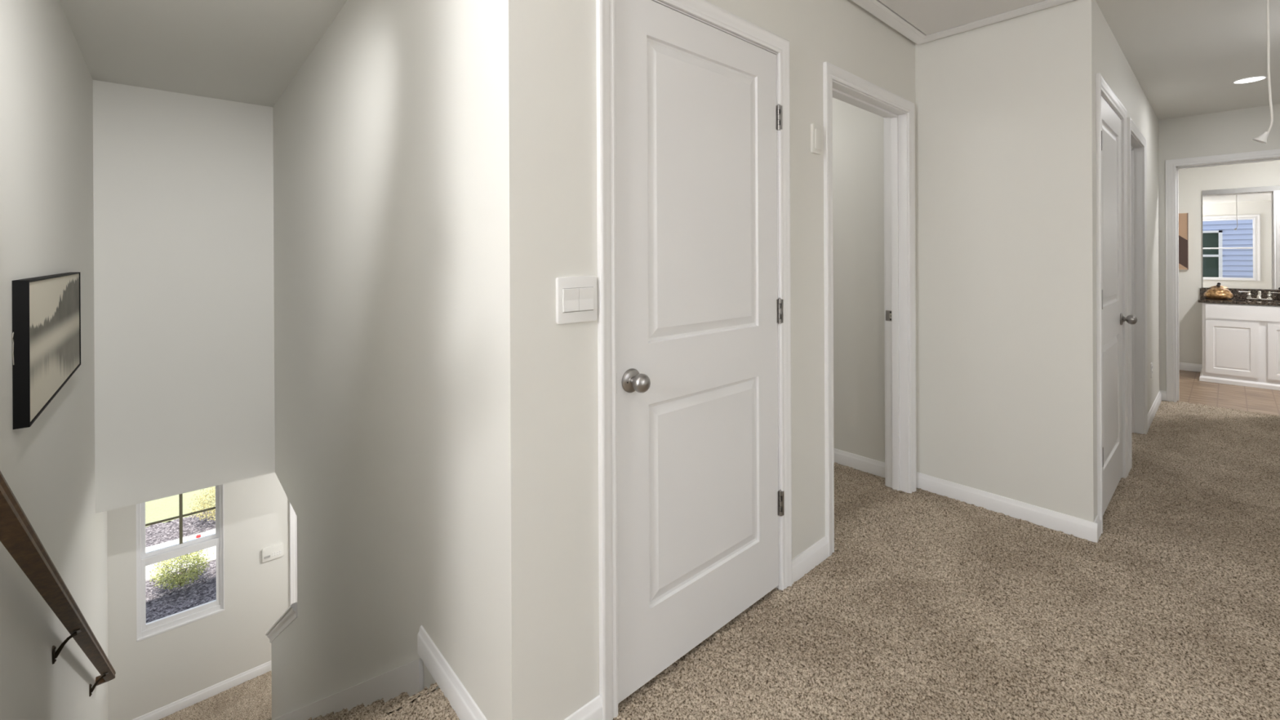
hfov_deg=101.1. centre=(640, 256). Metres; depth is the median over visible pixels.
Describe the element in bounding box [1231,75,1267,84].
recessed light
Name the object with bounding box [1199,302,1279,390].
bathroom vanity
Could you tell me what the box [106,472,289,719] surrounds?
wall
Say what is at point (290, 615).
trim
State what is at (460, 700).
baseboard
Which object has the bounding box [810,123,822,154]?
sensor
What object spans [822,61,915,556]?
door frame
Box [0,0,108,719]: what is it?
wall
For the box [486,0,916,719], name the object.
wall
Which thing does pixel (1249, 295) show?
faucet
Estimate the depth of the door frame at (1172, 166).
4.54 m
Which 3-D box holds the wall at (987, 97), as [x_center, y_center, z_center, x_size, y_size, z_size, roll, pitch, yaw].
[1.053,0.051,3.506,0.115,2.440,2.781,0,0,-42]
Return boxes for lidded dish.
[1203,284,1233,298]
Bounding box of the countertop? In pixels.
[1198,287,1279,306]
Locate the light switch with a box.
[555,275,596,324]
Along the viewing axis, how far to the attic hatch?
2.49 m
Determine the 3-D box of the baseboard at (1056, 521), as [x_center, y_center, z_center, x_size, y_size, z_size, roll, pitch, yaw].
[1.087,1.229,3.379,0.014,0.083,2.810,0,0,-42]
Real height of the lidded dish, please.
0.148 m
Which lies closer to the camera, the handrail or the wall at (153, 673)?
the handrail
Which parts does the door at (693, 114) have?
knob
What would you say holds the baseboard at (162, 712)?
attached to the wall at (153, 673)
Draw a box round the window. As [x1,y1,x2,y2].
[135,484,224,641]
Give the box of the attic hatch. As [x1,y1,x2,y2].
[852,0,1273,143]
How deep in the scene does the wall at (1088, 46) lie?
2.40 m
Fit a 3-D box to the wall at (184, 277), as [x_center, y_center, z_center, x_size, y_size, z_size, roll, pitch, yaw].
[-3.227,0.261,3.791,0.968,2.820,0.115,0,0,-42]
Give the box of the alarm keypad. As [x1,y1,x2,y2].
[262,542,283,562]
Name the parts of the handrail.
bracket arm, bracket arm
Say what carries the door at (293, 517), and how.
in the wall at (153, 673)
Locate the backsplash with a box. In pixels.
[1200,287,1279,299]
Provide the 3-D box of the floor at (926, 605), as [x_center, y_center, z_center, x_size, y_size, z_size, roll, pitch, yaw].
[2.216,1.413,2.444,9.990,0.306,7.290,0,0,-42]
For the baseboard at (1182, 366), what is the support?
attached to the wall at (1192, 181)
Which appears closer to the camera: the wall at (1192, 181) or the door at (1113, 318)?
the door at (1113, 318)
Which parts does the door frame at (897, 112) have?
casing, strike plate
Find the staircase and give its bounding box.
[273,657,438,719]
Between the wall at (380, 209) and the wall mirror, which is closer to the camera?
the wall at (380, 209)
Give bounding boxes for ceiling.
[59,0,1279,119]
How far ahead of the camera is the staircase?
1.96 m
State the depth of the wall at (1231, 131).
4.41 m
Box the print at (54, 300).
[29,273,79,422]
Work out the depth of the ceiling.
2.89 m
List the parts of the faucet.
handle, spout, plate, handle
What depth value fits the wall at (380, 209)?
2.00 m
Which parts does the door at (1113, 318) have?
knob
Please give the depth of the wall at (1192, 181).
5.69 m
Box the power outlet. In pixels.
[1151,362,1152,377]
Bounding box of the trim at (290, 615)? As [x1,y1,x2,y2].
[265,601,297,643]
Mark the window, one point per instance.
(180, 551)
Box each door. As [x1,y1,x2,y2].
[288,501,297,605]
[595,0,791,719]
[1095,72,1137,533]
[1127,116,1147,468]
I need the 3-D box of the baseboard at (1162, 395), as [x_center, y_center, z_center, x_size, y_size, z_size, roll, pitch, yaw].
[3.295,1.218,3.459,3.382,0.083,0.046,0,0,-42]
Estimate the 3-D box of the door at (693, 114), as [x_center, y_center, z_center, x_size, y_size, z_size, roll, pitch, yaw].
[0.213,0.222,1.762,0.926,2.108,0.182,0,0,-42]
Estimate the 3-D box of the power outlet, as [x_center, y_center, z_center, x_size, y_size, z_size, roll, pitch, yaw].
[3.983,0.887,4.102,0.070,0.115,0.007,0,0,-42]
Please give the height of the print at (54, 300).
0.444 m
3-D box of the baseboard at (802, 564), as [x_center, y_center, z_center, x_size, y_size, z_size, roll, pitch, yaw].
[0.247,1.235,1.748,1.473,0.083,0.014,0,0,-42]
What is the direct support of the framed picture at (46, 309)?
attached to the wall at (46, 211)
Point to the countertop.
(1239, 298)
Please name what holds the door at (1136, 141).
in the wall at (1088, 46)
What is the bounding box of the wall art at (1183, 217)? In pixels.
[1178,213,1188,269]
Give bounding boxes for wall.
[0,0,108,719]
[93,80,275,513]
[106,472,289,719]
[271,0,490,719]
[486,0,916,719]
[832,4,1061,512]
[1058,0,1159,522]
[1158,103,1279,391]
[1178,160,1279,364]
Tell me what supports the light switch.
attached to the wall at (542, 62)
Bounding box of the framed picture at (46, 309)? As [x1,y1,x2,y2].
[12,271,80,429]
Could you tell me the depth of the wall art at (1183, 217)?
5.74 m
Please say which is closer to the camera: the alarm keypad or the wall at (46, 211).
the wall at (46, 211)
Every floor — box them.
[159,670,271,719]
[376,369,1279,719]
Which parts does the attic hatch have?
hatch panel, hatch trim, cord pull, pull cord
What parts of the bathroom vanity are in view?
cabinet door, drawer, cabinet door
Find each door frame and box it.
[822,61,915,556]
[1164,149,1279,402]
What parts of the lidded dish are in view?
lid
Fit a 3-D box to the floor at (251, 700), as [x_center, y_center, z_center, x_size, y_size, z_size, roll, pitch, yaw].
[-1.516,3.819,3.396,2.959,0.168,4.500,0,0,-42]
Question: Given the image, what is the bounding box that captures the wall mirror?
[1202,185,1279,289]
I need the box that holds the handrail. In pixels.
[0,471,115,697]
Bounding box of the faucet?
[1238,290,1279,300]
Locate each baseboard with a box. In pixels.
[132,660,271,719]
[417,625,487,719]
[564,536,828,719]
[834,448,1097,542]
[1093,390,1166,540]
[1178,362,1202,372]
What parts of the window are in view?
sill, sash, pane, sash, pane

